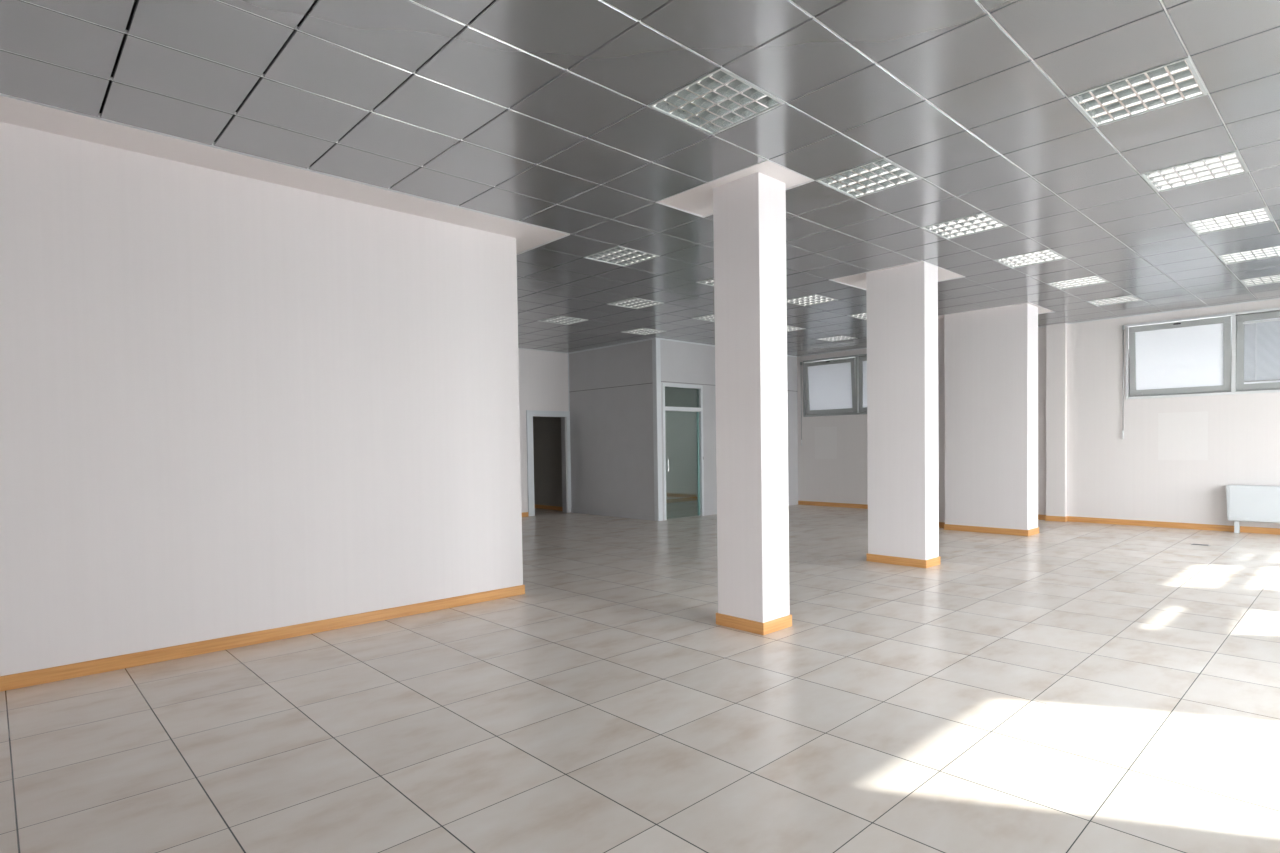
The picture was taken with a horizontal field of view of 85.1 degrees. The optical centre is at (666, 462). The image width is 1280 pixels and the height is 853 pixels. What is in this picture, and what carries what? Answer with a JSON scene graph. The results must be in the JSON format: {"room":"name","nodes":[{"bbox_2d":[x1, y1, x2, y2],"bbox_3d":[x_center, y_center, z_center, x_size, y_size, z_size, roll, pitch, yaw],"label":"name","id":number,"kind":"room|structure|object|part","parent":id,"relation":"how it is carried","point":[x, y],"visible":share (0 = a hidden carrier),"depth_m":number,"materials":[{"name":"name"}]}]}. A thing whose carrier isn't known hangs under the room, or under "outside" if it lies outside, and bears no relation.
{"room":"open-plan office","nodes":[
{"label":"open-plan office","id":0,"kind":"room"},
{"bbox_2d":[0,122,522,675],"bbox_3d":[-3.784,-0.389,5.631,5.230,3.578,1.240,-2,2,-44],"label":"wall","id":1,"kind":"structure","parent":0,"point":[231,404],"depth_m":5.23,"materials":[{"name":"white paint"}]},
{"bbox_2d":[0,584,524,691],"bbox_3d":[-3.750,1.351,5.678,5.244,0.095,1.254,-2,2,-44],"label":"baseboard","id":2,"kind":"structure","parent":1,"relation":"attached to","point":[52,674],"depth_m":5.25,"materials":[{"name":"brown wood"}]},
{"bbox_2d":[533,417,561,506],"bbox_3d":[-3.615,-0.148,15.755,2.350,2.550,1.950,-2,2,-44],"label":"wall","id":3,"kind":"structure","parent":0,"point":[546,430],"depth_m":16.39,"materials":[{"name":"paint"}]},
{"bbox_2d":[535,504,562,510],"bbox_3d":[-2.802,1.051,16.428,0.014,0.095,1.740,-2,2,-44],"label":"baseboard","id":4,"kind":"structure","parent":3,"relation":"attached to","point":[548,507],"depth_m":16.36,"materials":[{"name":"brown wood"}]},
{"bbox_2d":[518,349,697,512],"bbox_3d":[-4.399,-0.665,13.524,15.350,3.726,0.150,-2,2,-44],"label":"wall","id":5,"kind":"structure","parent":0,"point":[543,375],"depth_m":15.41,"materials":[{"name":"white paint"}]},
{"bbox_2d":[518,348,567,353],"bbox_3d":[-4.156,-2.365,13.620,5.470,0.016,0.020,-2,2,-44],"label":"trim","id":6,"kind":"structure","parent":5,"relation":"attached to","point":[518,348],"depth_m":15.03,"materials":[{"name":"white metal"}]},
{"bbox_2d":[526,410,570,515],"bbox_3d":[-2.584,-0.005,15.280,1.190,2.260,0.192,-2,2,-44],"label":"door frame","id":7,"kind":"structure","parent":5,"relation":"in","point":[565,424],"depth_m":15.32,"materials":[{"name":"white metal"}]},
{"bbox_2d":[666,497,697,502],"bbox_3d":[-0.442,0.995,17.272,4.550,0.095,0.014,-2,2,-44],"label":"baseboard","id":8,"kind":"structure","parent":5,"relation":"attached to","point":[687,498],"depth_m":18.07,"materials":[{"name":"brown wood"}]},
{"bbox_2d":[0,500,1279,852],"bbox_3d":[-0.089,1.314,9.163,15.950,0.120,16.350,-2,2,-44],"label":"floor","id":9,"kind":"structure","parent":0,"point":[1065,687],"depth_m":3.82,"materials":[{"name":"beige tile"}]},
{"bbox_2d":[713,172,791,634],"bbox_3d":[0.692,-0.453,5.676,0.378,3.576,0.498,-2,2,-44],"label":"column","id":10,"kind":"structure","parent":9,"relation":"on","point":[749,212],"depth_m":5.53,"materials":[{"name":"white paint"}]},
{"bbox_3d":[0.717,1.287,5.722,0.378,0.095,0.498,-2,2,-44],"label":"skirting","id":11,"kind":"part","parent":10,"relation":"part of","materials":[{"name":"brown wood"}]},
{"bbox_2d":[866,262,940,567],"bbox_3d":[2.885,-0.559,8.520,0.378,3.576,0.778,-2,2,-44],"label":"column","id":12,"kind":"structure","parent":9,"relation":"on","point":[902,301],"depth_m":8.34,"materials":[{"name":"white paint"}]},
{"bbox_3d":[2.909,1.180,8.566,0.378,0.095,0.778,-2,2,-44],"label":"skirting","id":13,"kind":"part","parent":12,"relation":"part of","materials":[{"name":"brown wood"}]},
{"bbox_2d":[938,303,1038,535],"bbox_3d":[5.180,-0.669,11.422,0.498,3.576,1.578,-2,2,-44],"label":"column","id":14,"kind":"structure","parent":9,"relation":"on","point":[988,358],"depth_m":11.11,"materials":[{"name":"white paint"}]},
{"bbox_3d":[4.814,1.061,12.015,0.269,0.095,0.250,-2,2,-44],"label":"pier skirting","id":15,"kind":"part","parent":14,"relation":"part of","materials":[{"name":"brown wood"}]},
{"bbox_3d":[5.292,1.071,11.379,0.498,0.095,1.328,-2,2,-44],"label":"skirting","id":16,"kind":"part","parent":14,"relation":"part of","materials":[{"name":"brown wood"}]},
{"bbox_2d":[1226,485,1279,532],"bbox_3d":[9.291,0.719,10.322,0.200,0.744,1.550,-2,2,-44],"label":"heater","id":17,"kind":"object","parent":9,"relation":"on","point":[1245,503],"visible":1,"depth_m":10.58,"materials":[{"name":"white metal"}]},
{"bbox_2d":[0,0,1279,355],"bbox_3d":[0.468,-2.381,8.436,15.350,0.162,13.900,-2,2,-44],"label":"ceiling","id":18,"kind":"structure","parent":0,"point":[532,122],"depth_m":4.51,"materials":[{"name":"grey metal"}]},
{"bbox_2d":[538,315,586,324],"bbox_3d":[-1.709,-2.401,11.492,0.592,0.104,0.592,-2,2,-44],"label":"ceiling light","id":19,"kind":"object","parent":18,"relation":"attached to","point":[558,319],"visible":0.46,"depth_m":11.52,"materials":[{"name":"white metal"}]},
{"bbox_2d":[584,246,658,266],"bbox_3d":[-0.493,-2.316,7.656,0.592,0.104,0.592,-2,2,-44],"label":"ceiling light","id":20,"kind":"object","parent":18,"relation":"attached to","point":[617,255],"visible":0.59,"depth_m":7.68,"materials":[{"name":"white metal"}]},
{"bbox_2d":[608,297,662,308],"bbox_3d":[-0.455,-2.384,10.200,0.592,0.104,0.592,-2,2,-44],"label":"ceiling light","id":21,"kind":"object","parent":18,"relation":"attached to","point":[635,303],"visible":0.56,"depth_m":10.23,"materials":[{"name":"white metal"}]},
{"bbox_2d":[622,328,665,334],"bbox_3d":[-0.417,-2.453,12.745,0.592,0.104,0.592,-2,2,-44],"label":"ceiling light","id":22,"kind":"object","parent":18,"relation":"attached to","point":[641,331],"visible":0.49,"depth_m":12.78,"materials":[{"name":"white metal"}]},
{"bbox_2d":[692,314,714,321],"bbox_3d":[0.836,-2.436,11.453,0.592,0.104,0.592,-2,2,-44],"label":"ceiling light","id":23,"kind":"object","parent":18,"relation":"attached to","point":[711,317],"visible":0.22,"depth_m":11.50,"materials":[{"name":"white"}]},
{"bbox_2d":[696,278,713,285],"bbox_3d":[0.798,-2.367,8.909,0.592,0.104,0.592,-2,2,-44],"label":"ceiling light","id":24,"kind":"object","parent":18,"relation":"attached to","point":[710,281],"visible":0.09,"depth_m":8.95,"materials":[{"name":"white"}]},
{"bbox_2d":[648,66,784,134],"bbox_3d":[0.305,-2.236,4.250,0.592,0.104,0.592,-2,2,-44],"label":"ceiling light","id":25,"kind":"object","parent":18,"relation":"attached to","point":[719,100],"visible":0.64,"depth_m":4.27,"materials":[{"name":"white metal"}]},
{"bbox_2d":[787,325,804,331],"bbox_3d":[2.128,-2.487,12.706,0.592,0.104,0.592,-2,2,-44],"label":"ceiling light","id":26,"kind":"object","parent":18,"relation":"attached to","point":[789,328],"visible":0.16,"depth_m":12.72,"materials":[{"name":"white metal"}]},
{"bbox_2d":[787,294,837,305],"bbox_3d":[2.090,-2.419,10.161,0.592,0.104,0.592,-2,2,-44],"label":"ceiling light","id":27,"kind":"object","parent":18,"relation":"attached to","point":[813,299],"visible":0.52,"depth_m":10.20,"materials":[{"name":"white metal"}]},
{"bbox_2d":[818,335,857,341],"bbox_3d":[3.419,-2.539,13.959,0.592,0.104,0.592,-2,2,-44],"label":"ceiling light","id":28,"kind":"object","parent":18,"relation":"attached to","point":[841,337],"visible":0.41,"depth_m":13.99,"materials":[{"name":"white metal"}]},
{"bbox_2d":[847,312,866,319],"bbox_3d":[3.381,-2.470,11.414,0.592,0.104,0.592,-2,2,-44],"label":"ceiling light","id":29,"kind":"object","parent":18,"relation":"attached to","point":[860,315],"visible":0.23,"depth_m":11.51,"materials":[{"name":"white"}]},
{"bbox_2d":[815,157,921,198],"bbox_3d":[1.596,-2.288,5.503,0.592,0.104,0.592,-2,2,-44],"label":"ceiling light","id":30,"kind":"object","parent":18,"relation":"attached to","point":[881,174],"visible":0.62,"depth_m":5.53,"materials":[{"name":"white metal"}]},
{"bbox_2d":[921,212,1006,239],"bbox_3d":[2.888,-2.339,6.756,0.592,0.104,0.592,-2,2,-44],"label":"ceiling light","id":31,"kind":"object","parent":18,"relation":"attached to","point":[979,222],"visible":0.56,"depth_m":6.78,"materials":[{"name":"white metal"}]},
{"bbox_2d":[994,249,1065,268],"bbox_3d":[4.179,-2.391,8.009,0.592,0.104,0.592,-2,2,-44],"label":"ceiling light","id":32,"kind":"object","parent":18,"relation":"attached to","point":[1047,255],"visible":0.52,"depth_m":8.04,"materials":[{"name":"white"}]},
{"bbox_2d":[1046,275,1108,289],"bbox_3d":[5.471,-2.442,9.261,0.592,0.104,0.592,-2,2,-44],"label":"ceiling light","id":33,"kind":"object","parent":18,"relation":"attached to","point":[1089,280],"visible":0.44,"depth_m":9.30,"materials":[{"name":"white plastic"}]},
{"bbox_2d":[1086,295,1141,306],"bbox_3d":[6.762,-2.494,10.514,0.592,0.104,0.592,-2,2,-44],"label":"ceiling light","id":34,"kind":"object","parent":18,"relation":"attached to","point":[1129,298],"visible":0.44,"depth_m":10.55,"materials":[{"name":"white"}]},
{"bbox_2d":[1068,56,1206,126],"bbox_3d":[2.850,-2.271,4.212,0.592,0.104,0.592,-2,2,-44],"label":"ceiling light","id":35,"kind":"object","parent":18,"relation":"attached to","point":[1177,81],"visible":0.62,"depth_m":4.23,"materials":[{"name":"white metal"}]},
{"bbox_2d":[1140,150,1247,192],"bbox_3d":[4.141,-2.322,5.464,0.592,0.104,0.592,-2,2,-44],"label":"ceiling light","id":36,"kind":"object","parent":18,"relation":"attached to","point":[1228,164],"visible":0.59,"depth_m":5.49,"materials":[{"name":"white metal"}]},
{"bbox_2d":[1186,207,1272,234],"bbox_3d":[5.433,-2.374,6.717,0.592,0.104,0.592,-2,2,-44],"label":"ceiling light","id":37,"kind":"object","parent":18,"relation":"attached to","point":[1259,215],"visible":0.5,"depth_m":6.74,"materials":[{"name":"white metal"}]},
{"bbox_2d":[1217,246,1279,264],"bbox_3d":[6.724,-2.426,7.970,0.592,0.104,0.592,-2,2,-44],"label":"ceiling light","id":38,"kind":"object","parent":18,"relation":"attached to","point":[1269,252],"visible":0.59,"depth_m":8.03,"materials":[{"name":"white"}]},
{"bbox_2d":[1240,274,1279,286],"bbox_3d":[8.016,-2.477,9.223,0.592,0.104,0.592,-2,2,-44],"label":"ceiling light","id":39,"kind":"object","parent":18,"relation":"attached to","point":[1273,278],"visible":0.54,"depth_m":9.34,"materials":[{"name":"white"}]},
{"bbox_2d":[568,337,797,520],"bbox_3d":[0.492,-0.724,16.161,4.658,3.565,2.878,-2,2,-44],"label":"wall partition","id":40,"kind":"structure","parent":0,"point":[615,391],"depth_m":14.47,"materials":[{"name":"white paint"}]},
{"bbox_3d":[0.467,-2.491,16.114,4.658,0.029,2.878,-2,2,-44],"label":"rail","id":41,"kind":"part","parent":40,"relation":"part of","materials":[{"name":"white paint"}]},
{"bbox_2d":[662,383,703,520],"bbox_3d":[0.322,-0.233,14.063,1.150,2.700,0.122,-2,2,-44],"label":"door","id":42,"kind":"structure","parent":40,"relation":"in","point":[675,397],"depth_m":14.17,"materials":[{"name":"white metal"}]},
{"bbox_3d":[0.303,-1.318,14.037,1.030,0.390,0.008,-2,2,-44],"label":"transom pane","id":43,"kind":"part","parent":42,"relation":"part of","materials":[{"name":"grey glass"}]},
{"bbox_2d":[800,362,801,445],"bbox_3d":[3.225,-1.403,16.629,0.045,2.000,0.036,-2,2,-44],"label":"rod","id":44,"kind":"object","parent":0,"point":[800,362],"depth_m":16.63,"materials":[{"name":"silver metal"}]},
{"bbox_3d":[3.219,-1.448,16.623,0.014,1.810,0.013,-2,2,-44],"label":"rod","id":45,"kind":"part","parent":44,"relation":"part of","materials":[{"name":"silver metal"}]},
{"bbox_2d":[797,299,1279,527],"bbox_3d":[5.481,-0.833,14.575,0.300,3.726,16.300,-2,2,-44],"label":"wall","id":46,"kind":"structure","parent":0,"point":[1176,459],"depth_m":11.92,"materials":[{"name":"white paint"}]},
{"bbox_2d":[803,354,866,416],"bbox_3d":[4.153,-1.746,15.678,0.198,1.330,2.530,-2,2,-44],"label":"window","id":47,"kind":"structure","parent":46,"relation":"in","point":[831,387],"depth_m":15.95,"materials":[{"name":"grey paint"}]},
{"bbox_3d":[3.776,-1.754,16.071,0.010,1.045,1.168,-8,6,-44],"label":"pane","id":48,"kind":"part","parent":47,"relation":"part of","materials":[{"name":"white glass"}]},
{"bbox_3d":[4.674,-1.744,15.210,0.062,1.215,1.028,-2,2,-44],"label":"sash frame","id":49,"kind":"part","parent":47,"relation":"part of","materials":[{"name":"grey paint"}]},
{"bbox_3d":[4.672,-1.744,15.209,0.010,1.045,0.858,-2,2,-44],"label":"pane","id":50,"kind":"part","parent":47,"relation":"part of","materials":[{"name":"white glass"}]},
{"bbox_2d":[797,298,1279,356],"bbox_3d":[6.968,-2.499,12.743,0.020,0.016,11.030,-2,2,-44],"label":"trim","id":51,"kind":"structure","parent":46,"relation":"attached to","point":[1272,298],"depth_m":11.61,"materials":[{"name":"white metal"}]},
{"bbox_2d":[798,501,1279,534],"bbox_3d":[6.980,1.010,12.800,0.124,0.095,11.030,-2,2,-44],"label":"baseboard","id":52,"kind":"structure","parent":46,"relation":"attached to","point":[1245,529],"depth_m":11.83,"materials":[{"name":"brown wood"}]},
{"bbox_2d":[1122,325,1124,438],"bbox_3d":[7.811,-1.372,11.903,0.045,1.940,0.036,-2,2,-44],"label":"rod","id":53,"kind":"object","parent":46,"relation":"in","point":[1123,326],"depth_m":11.89,"materials":[{"name":"silver metal"}]},
{"bbox_3d":[7.804,-1.417,11.897,0.014,1.750,0.013,-2,2,-44],"label":"rod","id":54,"kind":"part","parent":53,"relation":"part of","materials":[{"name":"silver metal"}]},
{"bbox_2d":[1125,307,1279,399],"bbox_3d":[8.848,-1.703,10.836,0.204,1.270,2.900,-2,2,-44],"label":"window","id":55,"kind":"structure","parent":46,"relation":"in","point":[1202,356],"depth_m":11.17,"materials":[{"name":"white metal"}]},
{"bbox_3d":[8.348,-1.712,11.356,0.010,0.985,1.183,-9,6,-44],"label":"pane","id":56,"kind":"part","parent":55,"relation":"part of","materials":[{"name":"white glass"}]},
{"bbox_3d":[8.349,-1.712,11.357,0.062,1.155,1.353,-9,6,-44],"label":"sash frame","id":57,"kind":"part","parent":55,"relation":"part of","materials":[{"name":"grey paint"}]},
{"bbox_3d":[9.376,-1.700,10.364,0.062,1.155,1.383,-2,2,-44],"label":"sash frame","id":58,"kind":"part","parent":55,"relation":"part of","materials":[{"name":"grey paint"}]},
{"bbox_2d":[1242,319,1279,381],"bbox_3d":[9.356,-1.705,10.353,0.026,0.925,1.220,-2,2,-44],"label":"blind","id":59,"kind":"object","parent":55,"relation":"attached to","point":[1260,354],"visible":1,"depth_m":10.62,"materials":[{"name":"grey"}]},
{"bbox_3d":[9.363,-1.252,10.366,0.024,0.018,1.220,-2,2,-44],"label":"rail","id":60,"kind":"part","parent":59,"relation":"part of","materials":[{"name":"silver metal"}]},
{"bbox_3d":[9.350,-2.155,10.342,0.024,0.025,1.220,-2,2,-44],"label":"head rail","id":61,"kind":"part","parent":59,"relation":"part of","materials":[{"name":"white metal"}]},
{"bbox_3d":[9.374,-1.700,10.363,0.010,0.985,1.213,-2,2,-44],"label":"pane","id":62,"kind":"part","parent":55,"relation":"part of","materials":[{"name":"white glass"}]},
{"bbox_2d":[1046,323,1066,516],"bbox_3d":[7.079,-0.724,12.637,0.110,3.566,0.310,-2,2,-44],"label":"wall","id":63,"kind":"structure","parent":0,"point":[1056,334],"depth_m":12.59,"materials":[{"name":"white paint"}]}
]}

